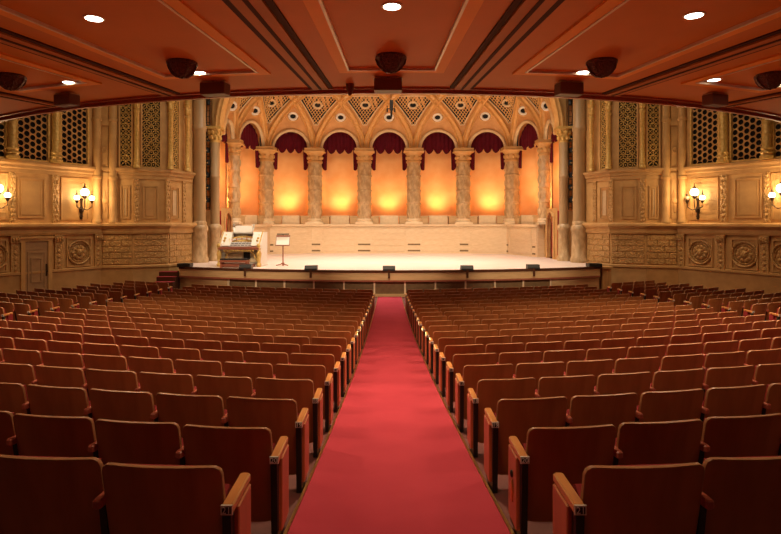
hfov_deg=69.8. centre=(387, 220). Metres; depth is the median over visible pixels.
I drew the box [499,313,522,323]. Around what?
seat
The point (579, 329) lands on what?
seat
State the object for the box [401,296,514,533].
edging
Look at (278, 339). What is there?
seat
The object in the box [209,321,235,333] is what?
seat
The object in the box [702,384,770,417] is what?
seat
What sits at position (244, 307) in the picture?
seat
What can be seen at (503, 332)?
seat
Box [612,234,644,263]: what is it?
brick panel
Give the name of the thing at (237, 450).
seat
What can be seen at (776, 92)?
trim
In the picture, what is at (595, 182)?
carved pilaster
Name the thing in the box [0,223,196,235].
trim
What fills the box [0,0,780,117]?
ceiling
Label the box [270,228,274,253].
vent panel
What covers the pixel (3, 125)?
air vent
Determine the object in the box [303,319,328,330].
seat
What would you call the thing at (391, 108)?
rig
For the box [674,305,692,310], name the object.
seat
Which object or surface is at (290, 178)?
backdrop
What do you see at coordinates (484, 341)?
seat
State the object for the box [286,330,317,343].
seat
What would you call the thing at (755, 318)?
seat
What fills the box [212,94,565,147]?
vault
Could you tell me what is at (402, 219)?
parapet block
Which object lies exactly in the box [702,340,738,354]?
seat
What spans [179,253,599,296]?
stage platform
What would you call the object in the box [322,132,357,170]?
valance
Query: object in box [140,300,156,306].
seat
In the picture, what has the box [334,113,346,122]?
oculus
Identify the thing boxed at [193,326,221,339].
seat
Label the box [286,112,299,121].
oculus
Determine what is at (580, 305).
seat
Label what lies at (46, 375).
seat
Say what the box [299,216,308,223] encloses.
parapet block
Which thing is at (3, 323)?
seat
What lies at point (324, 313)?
seat
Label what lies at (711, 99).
speaker box
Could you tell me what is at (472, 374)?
seat
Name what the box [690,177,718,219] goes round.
panel
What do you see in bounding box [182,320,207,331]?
seat
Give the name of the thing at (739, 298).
seat
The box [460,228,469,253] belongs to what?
vent panel
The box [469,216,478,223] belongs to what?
parapet block
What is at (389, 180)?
backdrop
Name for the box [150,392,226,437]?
seat
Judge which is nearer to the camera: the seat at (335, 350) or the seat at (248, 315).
the seat at (335, 350)
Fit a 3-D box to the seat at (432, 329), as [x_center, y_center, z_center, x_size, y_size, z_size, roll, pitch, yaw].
[1.027,2.354,10.789,0.662,0.739,0.370,0,0,-8]
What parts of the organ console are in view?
stop rail, knee panel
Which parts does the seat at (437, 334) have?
panel, backrest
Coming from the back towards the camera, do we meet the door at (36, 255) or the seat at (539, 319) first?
the door at (36, 255)
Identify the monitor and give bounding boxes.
[177,263,192,266]
[586,263,601,266]
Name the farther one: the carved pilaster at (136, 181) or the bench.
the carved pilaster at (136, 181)
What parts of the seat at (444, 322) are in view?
panel, backrest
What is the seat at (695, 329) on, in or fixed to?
on the floor
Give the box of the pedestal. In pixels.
[599,266,612,288]
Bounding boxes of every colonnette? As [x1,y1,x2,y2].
[5,119,19,159]
[50,112,62,162]
[133,103,140,167]
[167,101,174,169]
[184,100,190,171]
[588,100,594,171]
[604,101,611,169]
[638,103,645,167]
[716,111,729,162]
[759,119,773,159]
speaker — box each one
[239,264,252,275]
[304,265,317,277]
[383,266,394,277]
[460,265,473,277]
[526,264,539,275]
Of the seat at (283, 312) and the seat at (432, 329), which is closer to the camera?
the seat at (432, 329)
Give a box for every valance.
[221,132,228,162]
[240,123,259,167]
[273,132,308,169]
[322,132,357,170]
[371,132,406,170]
[420,132,455,170]
[470,132,504,169]
[518,123,537,167]
[550,127,557,162]
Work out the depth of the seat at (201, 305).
15.08 m
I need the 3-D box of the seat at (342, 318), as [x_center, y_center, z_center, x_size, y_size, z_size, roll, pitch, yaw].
[-0.866,2.481,12.586,0.662,0.739,0.370,0,0,8]
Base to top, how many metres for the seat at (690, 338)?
0.739 m
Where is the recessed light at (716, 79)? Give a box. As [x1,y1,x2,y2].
[707,78,721,81]
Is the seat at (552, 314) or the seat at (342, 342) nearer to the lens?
the seat at (342, 342)
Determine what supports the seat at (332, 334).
on the floor
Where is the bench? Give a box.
[219,258,249,267]
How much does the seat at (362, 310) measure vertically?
0.739 m
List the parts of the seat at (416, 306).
backrest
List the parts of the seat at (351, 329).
backrest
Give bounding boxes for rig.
[386,100,394,116]
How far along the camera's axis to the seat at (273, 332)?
9.91 m
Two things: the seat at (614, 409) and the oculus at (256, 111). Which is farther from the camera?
the oculus at (256, 111)
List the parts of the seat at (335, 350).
backrest, panel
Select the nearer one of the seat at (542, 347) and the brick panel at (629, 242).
the seat at (542, 347)
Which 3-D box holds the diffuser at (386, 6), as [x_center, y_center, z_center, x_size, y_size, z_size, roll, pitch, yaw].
[0.054,-2.886,7.553,0.230,0.005,0.230,0,0,0]
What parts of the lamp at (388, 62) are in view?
lamp shade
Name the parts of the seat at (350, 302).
backrest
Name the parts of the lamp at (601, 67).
lamp shade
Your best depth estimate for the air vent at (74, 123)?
24.21 m
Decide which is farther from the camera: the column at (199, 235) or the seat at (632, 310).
the column at (199, 235)
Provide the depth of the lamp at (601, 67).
10.00 m
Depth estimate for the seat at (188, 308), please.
14.19 m
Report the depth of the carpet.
5.13 m
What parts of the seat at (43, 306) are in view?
backrest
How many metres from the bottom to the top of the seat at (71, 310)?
0.739 m
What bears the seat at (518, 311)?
on the floor
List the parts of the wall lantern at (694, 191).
globe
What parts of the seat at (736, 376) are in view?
armrest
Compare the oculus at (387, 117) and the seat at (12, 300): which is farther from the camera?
the oculus at (387, 117)
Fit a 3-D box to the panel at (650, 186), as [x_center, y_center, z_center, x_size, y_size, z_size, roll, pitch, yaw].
[12.111,-0.860,25.503,0.401,1.520,0.050,0,0,13]
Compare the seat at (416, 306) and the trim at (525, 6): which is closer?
the trim at (525, 6)
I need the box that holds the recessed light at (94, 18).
[83,14,104,21]
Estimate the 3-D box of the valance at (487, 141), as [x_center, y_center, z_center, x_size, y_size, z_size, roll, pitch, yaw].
[6.448,-4.569,36.273,2.295,2.536,0.161,0,0,15]
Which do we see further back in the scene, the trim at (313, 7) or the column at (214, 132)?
the column at (214, 132)
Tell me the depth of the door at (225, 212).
30.71 m
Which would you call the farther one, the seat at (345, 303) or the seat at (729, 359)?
the seat at (345, 303)
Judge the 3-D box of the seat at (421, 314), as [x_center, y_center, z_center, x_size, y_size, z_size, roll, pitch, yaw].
[0.996,2.536,13.485,0.662,0.739,0.370,0,0,-8]
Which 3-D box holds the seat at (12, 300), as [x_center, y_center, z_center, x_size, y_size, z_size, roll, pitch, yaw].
[-10.130,2.481,15.430,0.607,0.739,0.352,0,0,26]
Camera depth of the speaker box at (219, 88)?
11.51 m
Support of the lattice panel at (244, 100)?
attached to the vault
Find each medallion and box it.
[0,239,8,271]
[66,237,91,266]
[687,237,712,266]
[730,238,758,270]
[770,239,780,271]
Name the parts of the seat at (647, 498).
panel, armrest, folding seat, number plate, plate, armrest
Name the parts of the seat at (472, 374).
panel, armrest, backrest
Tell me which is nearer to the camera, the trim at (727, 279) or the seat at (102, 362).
the seat at (102, 362)
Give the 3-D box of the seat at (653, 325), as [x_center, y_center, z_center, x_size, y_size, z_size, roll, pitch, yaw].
[5.168,2.283,10.763,0.607,0.739,0.352,0,0,-16]
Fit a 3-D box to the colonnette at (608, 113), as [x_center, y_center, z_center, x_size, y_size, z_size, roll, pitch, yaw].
[10.311,-4.510,26.213,0.338,4.180,0.338,0,0,28]
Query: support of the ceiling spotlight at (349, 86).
attached to the ceiling
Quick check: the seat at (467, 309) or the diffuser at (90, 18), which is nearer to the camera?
the diffuser at (90, 18)
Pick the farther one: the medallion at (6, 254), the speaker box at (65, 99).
the medallion at (6, 254)
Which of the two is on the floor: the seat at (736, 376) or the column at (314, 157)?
the seat at (736, 376)
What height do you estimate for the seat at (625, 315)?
0.739 m
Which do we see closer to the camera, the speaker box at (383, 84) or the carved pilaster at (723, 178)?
the speaker box at (383, 84)
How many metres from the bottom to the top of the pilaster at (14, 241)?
1.470 m
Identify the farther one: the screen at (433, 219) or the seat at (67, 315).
the screen at (433, 219)
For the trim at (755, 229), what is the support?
attached to the wall at (617, 184)
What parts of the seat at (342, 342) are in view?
backrest, panel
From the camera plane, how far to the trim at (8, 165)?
24.39 m
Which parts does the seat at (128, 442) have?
armrest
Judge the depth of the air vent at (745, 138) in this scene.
22.71 m
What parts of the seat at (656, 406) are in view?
armrest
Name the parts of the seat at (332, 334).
backrest, panel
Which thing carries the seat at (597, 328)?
on the floor
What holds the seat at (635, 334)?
on the floor
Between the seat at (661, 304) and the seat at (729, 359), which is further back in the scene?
the seat at (661, 304)
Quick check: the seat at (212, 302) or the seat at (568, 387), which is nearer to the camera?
the seat at (568, 387)
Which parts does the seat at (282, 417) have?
armrest, backrest, armrest, panel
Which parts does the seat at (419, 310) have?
backrest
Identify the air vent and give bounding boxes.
[0,121,7,158]
[14,113,49,162]
[58,108,88,165]
[119,104,132,167]
[141,102,160,168]
[173,101,179,170]
[599,100,605,170]
[618,102,637,168]
[646,104,659,167]
[690,108,720,165]
[729,113,765,162]
[772,121,780,158]
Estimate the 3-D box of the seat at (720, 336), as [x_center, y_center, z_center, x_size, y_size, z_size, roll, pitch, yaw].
[5.188,2.124,8.969,0.607,0.739,0.352,0,0,-16]
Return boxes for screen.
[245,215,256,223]
[282,215,298,223]
[331,215,349,223]
[380,215,397,223]
[429,215,447,223]
[479,215,495,223]
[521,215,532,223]
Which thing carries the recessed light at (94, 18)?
in the ceiling
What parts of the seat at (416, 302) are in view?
panel, backrest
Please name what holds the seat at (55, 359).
on the floor
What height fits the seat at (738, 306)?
0.739 m
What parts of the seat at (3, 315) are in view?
backrest, folding seat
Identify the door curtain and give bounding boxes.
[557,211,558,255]
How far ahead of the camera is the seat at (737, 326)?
10.05 m
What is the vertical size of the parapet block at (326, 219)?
0.540 m
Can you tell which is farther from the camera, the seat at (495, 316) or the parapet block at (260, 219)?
the parapet block at (260, 219)
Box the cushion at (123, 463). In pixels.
[123,463,219,466]
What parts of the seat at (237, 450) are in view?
armrest, number plate, armrest, panel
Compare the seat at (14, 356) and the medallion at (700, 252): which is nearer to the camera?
the seat at (14, 356)
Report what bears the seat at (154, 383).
on the floor
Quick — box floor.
[251,297,552,533]
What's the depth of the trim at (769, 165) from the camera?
24.35 m
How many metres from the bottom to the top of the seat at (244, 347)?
0.739 m
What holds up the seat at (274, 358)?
on the floor
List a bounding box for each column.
[92,107,101,222]
[108,106,117,222]
[191,99,208,262]
[206,126,224,260]
[227,139,243,224]
[255,146,278,223]
[304,148,325,223]
[354,148,374,223]
[403,148,423,223]
[452,148,474,223]
[500,146,523,223]
[534,139,554,224]
[554,126,572,260]
[570,99,587,262]
[661,105,670,222]
[677,107,687,222]
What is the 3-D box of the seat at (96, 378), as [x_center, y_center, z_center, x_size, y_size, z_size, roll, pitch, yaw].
[-2.750,1.845,5.698,0.607,0.739,0.352,0,0,12]
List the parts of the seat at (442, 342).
panel, backrest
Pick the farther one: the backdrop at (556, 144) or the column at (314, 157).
the column at (314, 157)
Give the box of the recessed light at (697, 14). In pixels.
[682,11,705,18]
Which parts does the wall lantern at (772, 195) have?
arm, globe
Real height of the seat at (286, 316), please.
0.739 m
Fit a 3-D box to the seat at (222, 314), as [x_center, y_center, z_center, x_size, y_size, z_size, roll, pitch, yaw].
[-3.838,2.481,13.144,0.607,0.739,0.352,0,0,14]
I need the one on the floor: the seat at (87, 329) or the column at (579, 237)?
the seat at (87, 329)
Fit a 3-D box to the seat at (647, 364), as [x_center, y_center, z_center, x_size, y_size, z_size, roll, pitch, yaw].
[2.880,1.943,6.596,0.607,0.739,0.352,0,0,-12]
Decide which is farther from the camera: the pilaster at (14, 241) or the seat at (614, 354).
the pilaster at (14, 241)
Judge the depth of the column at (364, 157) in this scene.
36.00 m
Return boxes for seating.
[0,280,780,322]
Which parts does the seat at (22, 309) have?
backrest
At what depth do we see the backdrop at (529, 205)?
35.66 m
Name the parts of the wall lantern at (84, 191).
globe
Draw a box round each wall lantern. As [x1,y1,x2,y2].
[0,183,10,208]
[74,183,94,219]
[684,183,704,219]
[769,181,780,208]
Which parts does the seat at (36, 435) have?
armrest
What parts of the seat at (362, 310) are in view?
backrest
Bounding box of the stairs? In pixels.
[156,271,179,288]
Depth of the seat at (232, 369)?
6.22 m
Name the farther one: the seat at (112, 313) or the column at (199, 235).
the column at (199, 235)
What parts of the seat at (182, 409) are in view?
armrest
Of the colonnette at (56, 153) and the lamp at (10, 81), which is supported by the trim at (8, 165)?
the colonnette at (56, 153)
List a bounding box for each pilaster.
[9,172,15,222]
[9,236,20,272]
[52,175,58,222]
[53,235,63,269]
[93,234,102,266]
[101,106,108,222]
[134,179,138,222]
[166,180,169,222]
[182,181,185,222]
[593,181,596,222]
[609,180,612,222]
[640,179,644,222]
[670,106,677,222]
[676,234,685,266]
[715,235,725,269]
[720,175,726,222]
[758,236,769,272]
[764,172,770,222]
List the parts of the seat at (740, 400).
armrest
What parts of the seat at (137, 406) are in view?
armrest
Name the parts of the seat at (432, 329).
panel, backrest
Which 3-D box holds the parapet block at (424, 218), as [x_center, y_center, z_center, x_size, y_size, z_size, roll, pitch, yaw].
[2.270,-0.070,36.620,0.760,0.540,0.760,0,0,0]
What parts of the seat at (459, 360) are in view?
panel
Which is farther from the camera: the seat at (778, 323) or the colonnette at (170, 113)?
the colonnette at (170, 113)
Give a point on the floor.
(501, 496)
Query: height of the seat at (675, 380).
0.739 m
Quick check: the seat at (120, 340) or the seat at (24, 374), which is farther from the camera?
the seat at (120, 340)
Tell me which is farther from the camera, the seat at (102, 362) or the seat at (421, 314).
the seat at (421, 314)
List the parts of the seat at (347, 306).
backrest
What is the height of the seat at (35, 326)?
0.739 m
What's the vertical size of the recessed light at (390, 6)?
0.016 m
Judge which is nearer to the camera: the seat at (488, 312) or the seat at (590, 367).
the seat at (590, 367)
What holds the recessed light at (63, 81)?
in the ceiling
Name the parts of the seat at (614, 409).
armrest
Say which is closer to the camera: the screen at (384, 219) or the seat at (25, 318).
the seat at (25, 318)
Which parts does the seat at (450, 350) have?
panel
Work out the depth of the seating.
18.38 m
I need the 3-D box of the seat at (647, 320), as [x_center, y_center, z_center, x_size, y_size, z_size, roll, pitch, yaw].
[5.158,2.354,11.660,0.607,0.739,0.352,0,0,-16]
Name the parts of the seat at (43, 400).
armrest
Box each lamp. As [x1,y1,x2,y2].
[0,72,26,90]
[166,58,197,78]
[375,52,406,73]
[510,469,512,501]
[586,57,617,77]
[754,71,780,89]
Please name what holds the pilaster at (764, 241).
attached to the wall at (617, 184)
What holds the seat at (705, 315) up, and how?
on the floor
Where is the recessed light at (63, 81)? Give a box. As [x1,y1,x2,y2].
[61,80,74,82]
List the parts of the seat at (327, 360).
armrest, panel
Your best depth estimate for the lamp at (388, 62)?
9.70 m
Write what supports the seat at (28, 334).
on the floor
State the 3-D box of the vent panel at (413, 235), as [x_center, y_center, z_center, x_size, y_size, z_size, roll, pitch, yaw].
[1.670,1.270,35.922,1.000,1.620,0.056,0,0,0]
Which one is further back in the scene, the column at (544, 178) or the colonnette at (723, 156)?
the column at (544, 178)
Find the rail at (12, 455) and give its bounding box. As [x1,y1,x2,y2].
[12,455,101,460]
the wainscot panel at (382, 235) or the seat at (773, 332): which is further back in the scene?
the wainscot panel at (382, 235)
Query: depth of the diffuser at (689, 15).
7.86 m
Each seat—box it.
[0,297,9,302]
[0,302,15,320]
[0,307,12,320]
[0,320,8,327]
[0,327,24,338]
[0,337,15,348]
[0,348,42,366]
[0,349,3,360]
[0,363,36,387]
[0,383,28,413]
[0,411,15,454]
[0,454,103,533]
[6,413,96,456]
[8,320,32,329]
[9,298,23,303]
[12,303,37,320]
[14,338,48,352]
[17,314,38,322]
[22,384,90,416]
[23,299,38,316]
[24,329,53,341]
[31,296,44,300]
[31,365,86,387]
[32,322,57,332]
[36,300,59,316]
[38,316,61,324]
[40,351,84,367]
[44,297,58,306]
[45,311,64,318]
[47,340,83,353]
[52,331,83,343]
[57,298,79,312]
[57,324,84,334]
[61,318,84,327]
[65,312,85,320]
[68,308,87,314]
[81,343,121,363]
[81,354,128,376]
[81,368,139,400]
[82,334,115,344]
[84,326,112,334]
[84,388,156,423]
[85,320,109,327]
[86,314,108,321]
[87,309,107,315]
[88,419,183,464]
[89,305,106,310]
[92,462,250,533]
[107,302,124,306]
[107,306,125,310]
[107,310,128,316]
[108,315,131,323]
[110,321,135,333]
[112,328,141,340]
[116,336,150,351]
[121,345,160,366]
[123,299,139,305]
[124,303,142,307]
[126,307,145,314]
[126,357,175,382]
[128,312,150,319]
[132,317,155,328]
[135,372,195,404]
[136,323,163,336]
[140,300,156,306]
[142,304,160,308]
[142,330,172,344]
[146,308,166,316]
[150,338,184,355]
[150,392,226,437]
[151,313,172,323]
[156,318,181,329]
[157,301,174,308]
[160,347,202,368]
[161,305,180,311]
[164,324,191,338]
[167,309,187,318]
[172,359,224,385]
[173,331,204,347]
[174,314,196,323]
[175,302,192,307]
[175,424,288,533]
[181,306,200,314]
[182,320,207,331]
[186,339,221,358]
[187,299,203,306]
[189,310,210,319]
[191,375,255,408]
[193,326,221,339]
[194,303,212,310]
[198,315,221,326]
[202,307,221,314]
[202,349,245,371]
[205,300,222,305]
[206,333,238,349]
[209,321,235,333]
[211,312,233,321]
[213,304,232,311]
[221,396,308,492]
[222,361,275,388]
[223,301,241,305]
[223,308,243,316]
[223,317,247,327]
[223,327,252,341]
[223,341,261,360]
[233,305,252,312]
[235,313,257,322]
[237,322,263,334]
[240,334,273,350]
[243,301,261,308]
[245,309,266,317]
[245,351,290,374]
[249,318,273,328]
[251,377,322,457]
[254,305,274,313]
[254,328,284,342]
[259,313,282,323]
[262,302,281,309]
[262,343,299,362]
[265,323,293,335]
[268,310,289,318]
[274,364,332,431]
[275,319,300,329]
[275,336,309,352]
[276,306,296,314]
[282,303,301,310]
[284,314,307,323]
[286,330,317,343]
[290,353,340,411]
[291,310,313,319]
[295,324,323,336]
[297,307,318,314]
[302,344,346,396]
[303,303,322,310]
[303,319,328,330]
[308,300,326,307]
[309,315,333,324]
[311,337,350,383]
[315,311,337,319]
[319,331,354,373]
[320,307,341,315]
[324,304,344,311]
[325,325,357,363]
[328,301,347,307]
[331,320,360,355]
[335,316,363,348]
[339,312,365,341]
[343,308,366,334]
[346,305,368,331]
[349,301,369,325]
[410,301,431,326]
[412,305,434,331]
[414,308,438,336]
[416,312,442,342]
[419,316,446,348]
[421,320,451,355]
[425,325,457,363]
[429,331,464,373]
[433,301,452,307]
[433,337,472,383]
[436,304,456,311]
[439,344,483,396]
[440,307,461,315]
[444,311,466,319]
[446,353,496,411]
[448,315,472,324]
[453,319,479,330]
[454,300,472,307]
[455,364,514,431]
[458,303,477,310]
[459,324,487,336]
[463,307,483,314]
[466,330,497,344]
[467,377,539,457]
[468,310,490,319]
[474,314,497,323]
[475,336,509,352]
[479,303,498,310]
[481,319,506,329]
[484,396,572,492]
[485,306,505,314]
[485,343,523,362]
[489,323,517,335]
[492,310,513,318]
[496,351,541,373]
[499,302,518,309]
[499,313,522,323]
[499,328,529,342]
[507,305,526,313]
[508,318,533,328]
[508,424,622,533]
[511,334,544,350]
[513,361,565,388]
[515,309,536,317]
[519,322,545,334]
[520,301,537,308]
[523,341,562,360]
[524,313,546,322]
[528,305,547,312]
[531,327,560,341]
[535,317,559,327]
[535,375,598,408]
[537,308,558,316]
[539,301,556,307]
[541,349,584,371]
[546,333,578,349]
[547,321,573,333]
[548,312,570,321]
[549,304,567,311]
[553,462,713,533]
[558,300,575,306]
[559,307,579,313]
[560,315,584,326]
[562,326,590,339]
[564,339,599,358]
[564,359,615,385]
[566,392,642,437]
[568,303,586,308]
[571,310,592,319]
[575,320,600,331]
[576,299,593,306]
[579,331,610,347]
[580,306,599,314]
[584,347,625,368]
[585,314,608,322]
[588,302,605,309]
[592,324,619,337]
[594,309,614,318]
[594,372,655,404]
[599,338,635,355]
[601,305,619,310]
[601,318,625,330]
[606,301,623,305]
[609,313,631,323]
[611,330,641,345]
[612,357,661,382]
[615,308,635,317]
[615,419,709,464]
[620,304,638,312]
[620,323,646,334]
[624,300,640,304]
[625,345,665,366]
[627,317,650,326]
[632,312,653,322]
[635,336,669,352]
[636,307,655,315]
[636,388,708,421]
[639,303,656,307]
[641,299,657,303]
[642,328,671,340]
[647,321,673,329]
[650,368,708,399]
[651,315,673,324]
[653,310,674,317]
[655,306,674,311]
[656,302,673,307]
[659,354,707,371]
[665,343,704,357]
[669,334,703,344]
[671,326,699,335]
[673,320,698,327]
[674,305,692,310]
[674,309,694,316]
[674,314,696,321]
[694,308,713,314]
[696,312,717,320]
[698,318,721,327]
[699,324,726,333]
[701,298,723,312]
[701,331,731,343]
[701,413,780,457]
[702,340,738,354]
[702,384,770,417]
[702,456,780,533]
[703,351,747,375]
[703,365,758,395]
[717,311,737,318]
[721,300,744,316]
[721,316,744,324]
[722,297,736,306]
[726,322,751,331]
[731,329,760,341]
[736,296,749,300]
[737,338,771,351]
[742,299,757,315]
[743,303,768,320]
[744,314,765,322]
[744,348,780,366]
[751,320,775,329]
[753,363,780,385]
[758,298,771,303]
[760,328,780,338]
[764,383,780,414]
[766,302,780,320]
[769,307,780,320]
[770,337,780,348]
[771,297,780,302]
[775,320,780,327]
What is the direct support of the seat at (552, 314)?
on the floor
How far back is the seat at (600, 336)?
9.25 m
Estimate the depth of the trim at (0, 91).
13.14 m
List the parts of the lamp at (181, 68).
lamp shade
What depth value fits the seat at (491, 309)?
14.52 m
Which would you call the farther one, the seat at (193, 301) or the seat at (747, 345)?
the seat at (193, 301)
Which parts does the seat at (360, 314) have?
backrest, panel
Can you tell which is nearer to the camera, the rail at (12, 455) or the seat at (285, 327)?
the rail at (12, 455)
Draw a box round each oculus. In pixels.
[230,100,238,111]
[252,105,261,116]
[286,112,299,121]
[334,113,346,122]
[382,113,395,122]
[431,113,443,122]
[478,112,491,121]
[516,105,526,116]
[540,100,548,111]
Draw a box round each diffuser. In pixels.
[85,16,102,21]
[384,4,399,9]
[685,13,702,18]
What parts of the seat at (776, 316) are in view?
folding seat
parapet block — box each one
[240,215,245,223]
[257,216,264,223]
[273,216,281,223]
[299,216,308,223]
[321,216,330,223]
[349,216,357,223]
[371,216,379,223]
[398,216,407,223]
[420,216,428,223]
[448,216,456,223]
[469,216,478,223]
[496,216,504,223]
[513,216,520,223]
[532,215,538,223]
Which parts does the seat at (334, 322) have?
backrest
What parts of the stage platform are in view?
panel, moulding, panel, panel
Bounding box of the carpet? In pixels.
[287,297,510,533]
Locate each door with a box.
[20,236,54,291]
[221,208,232,235]
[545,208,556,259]
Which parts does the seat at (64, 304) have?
backrest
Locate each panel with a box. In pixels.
[0,173,7,218]
[17,177,45,217]
[60,177,88,219]
[120,185,129,218]
[142,186,157,218]
[169,233,191,262]
[170,187,178,218]
[239,97,252,112]
[252,227,270,253]
[263,96,292,122]
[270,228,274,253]
[271,227,314,253]
[298,95,339,124]
[312,228,321,252]
[315,227,363,252]
[345,95,386,124]
[356,228,371,252]
[364,227,413,252]
[392,95,433,124]
[406,228,421,252]
[414,227,462,252]
[439,95,479,124]
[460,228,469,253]
[463,227,506,253]
[485,96,515,122]
[506,228,509,253]
[507,227,530,256]
[526,97,538,112]
[531,229,536,256]
[600,187,608,218]
[621,186,636,218]
[647,235,676,264]
[649,185,658,218]
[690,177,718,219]
[734,177,761,217]
[771,173,780,218]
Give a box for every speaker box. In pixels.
[54,92,79,107]
[200,80,230,96]
[373,76,401,92]
[554,80,583,96]
[702,92,727,107]
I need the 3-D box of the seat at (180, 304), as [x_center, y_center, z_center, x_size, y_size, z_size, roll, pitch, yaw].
[-5.553,2.586,15.421,0.607,0.739,0.352,0,0,17]
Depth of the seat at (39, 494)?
2.66 m
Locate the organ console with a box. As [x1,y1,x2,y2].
[216,224,267,266]
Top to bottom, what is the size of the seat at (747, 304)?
0.739 m
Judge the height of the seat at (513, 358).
0.739 m
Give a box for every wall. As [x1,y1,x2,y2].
[0,99,211,272]
[227,224,551,256]
[566,99,780,272]
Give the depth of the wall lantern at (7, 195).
21.55 m
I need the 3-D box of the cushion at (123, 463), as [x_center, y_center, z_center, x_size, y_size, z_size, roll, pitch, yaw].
[-1.031,1.405,2.652,0.502,0.530,0.165,0,0,4]
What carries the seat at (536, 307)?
on the floor
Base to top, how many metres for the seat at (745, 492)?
0.739 m
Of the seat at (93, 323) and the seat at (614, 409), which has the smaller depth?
the seat at (614, 409)
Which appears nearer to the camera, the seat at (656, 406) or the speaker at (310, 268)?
the seat at (656, 406)
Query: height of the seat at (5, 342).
0.739 m
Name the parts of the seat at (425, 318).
backrest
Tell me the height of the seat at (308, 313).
0.739 m
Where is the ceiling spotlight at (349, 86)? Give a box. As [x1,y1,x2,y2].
[346,83,353,95]
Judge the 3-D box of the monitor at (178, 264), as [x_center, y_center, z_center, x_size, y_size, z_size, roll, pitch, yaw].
[-9.180,1.995,25.323,0.600,0.170,0.475,0,0,0]
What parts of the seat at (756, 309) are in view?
backrest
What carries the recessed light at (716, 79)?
in the ceiling
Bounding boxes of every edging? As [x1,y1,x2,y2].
[283,296,377,533]
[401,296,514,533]
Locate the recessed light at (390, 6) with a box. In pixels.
[381,2,402,10]
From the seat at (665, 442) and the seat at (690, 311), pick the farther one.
the seat at (690, 311)
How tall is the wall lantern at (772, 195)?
1.580 m
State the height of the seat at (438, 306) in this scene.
0.739 m
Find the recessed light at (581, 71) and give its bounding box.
[576,70,588,73]
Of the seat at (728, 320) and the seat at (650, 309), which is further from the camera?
the seat at (650, 309)
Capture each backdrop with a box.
[206,99,225,210]
[226,123,259,220]
[273,149,307,223]
[322,150,357,223]
[371,150,406,223]
[420,150,456,223]
[470,149,504,223]
[518,123,552,221]
[553,105,572,210]
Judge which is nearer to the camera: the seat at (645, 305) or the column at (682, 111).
the seat at (645, 305)
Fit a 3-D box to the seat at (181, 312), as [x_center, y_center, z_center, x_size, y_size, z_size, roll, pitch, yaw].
[-4.998,2.481,13.454,0.607,0.739,0.352,0,0,16]
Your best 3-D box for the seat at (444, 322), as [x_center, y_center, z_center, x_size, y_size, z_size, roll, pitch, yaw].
[1.017,2.420,11.687,0.662,0.739,0.370,0,0,-8]
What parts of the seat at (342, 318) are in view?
backrest, panel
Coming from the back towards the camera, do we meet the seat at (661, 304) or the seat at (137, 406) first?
the seat at (661, 304)
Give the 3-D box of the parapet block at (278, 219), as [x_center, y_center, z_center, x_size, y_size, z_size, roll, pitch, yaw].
[-7.207,-0.070,35.968,0.760,0.540,0.760,0,0,-15]
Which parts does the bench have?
bench seat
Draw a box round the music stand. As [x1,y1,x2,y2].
[275,234,289,265]
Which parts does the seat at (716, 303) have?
backrest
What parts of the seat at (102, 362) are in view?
backrest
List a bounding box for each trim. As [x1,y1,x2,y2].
[0,0,270,79]
[0,31,175,95]
[0,52,101,92]
[0,58,86,90]
[0,87,780,122]
[0,91,55,106]
[0,93,57,106]
[0,158,195,181]
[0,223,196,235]
[0,261,191,293]
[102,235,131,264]
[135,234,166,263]
[222,0,332,89]
[303,0,483,72]
[454,0,557,89]
[512,0,780,79]
[582,223,780,235]
[583,158,780,181]
[586,261,780,293]
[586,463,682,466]
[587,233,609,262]
[602,29,780,95]
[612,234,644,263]
[681,53,780,92]
[696,58,780,90]
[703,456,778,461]
[724,94,780,106]
[726,92,780,106]
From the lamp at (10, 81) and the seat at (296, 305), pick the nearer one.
the lamp at (10, 81)
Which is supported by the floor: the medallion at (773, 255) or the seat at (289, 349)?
the seat at (289, 349)
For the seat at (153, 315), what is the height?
0.739 m
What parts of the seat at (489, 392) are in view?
panel, armrest, backrest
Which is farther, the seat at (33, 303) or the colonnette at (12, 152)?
the colonnette at (12, 152)
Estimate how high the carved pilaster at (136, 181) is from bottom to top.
2.010 m
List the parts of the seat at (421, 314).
panel, backrest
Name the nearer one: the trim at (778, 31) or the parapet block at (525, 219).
the trim at (778, 31)
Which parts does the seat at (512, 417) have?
panel, armrest, backrest, armrest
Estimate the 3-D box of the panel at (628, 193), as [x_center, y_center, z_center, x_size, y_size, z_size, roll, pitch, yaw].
[11.140,-0.860,25.919,0.663,1.520,0.050,0,0,28]
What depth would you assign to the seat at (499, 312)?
13.61 m
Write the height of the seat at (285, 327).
0.739 m
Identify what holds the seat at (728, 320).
on the floor
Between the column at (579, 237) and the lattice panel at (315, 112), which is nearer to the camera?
the column at (579, 237)
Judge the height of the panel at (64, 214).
1.800 m
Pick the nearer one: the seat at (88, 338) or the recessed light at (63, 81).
the seat at (88, 338)
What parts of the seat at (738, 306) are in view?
backrest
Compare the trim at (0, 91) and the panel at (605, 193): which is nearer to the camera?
the trim at (0, 91)
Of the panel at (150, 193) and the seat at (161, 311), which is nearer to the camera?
the seat at (161, 311)
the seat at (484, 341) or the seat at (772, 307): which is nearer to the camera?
the seat at (484, 341)
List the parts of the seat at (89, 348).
backrest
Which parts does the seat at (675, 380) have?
backrest, armrest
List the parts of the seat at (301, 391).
backrest, armrest, panel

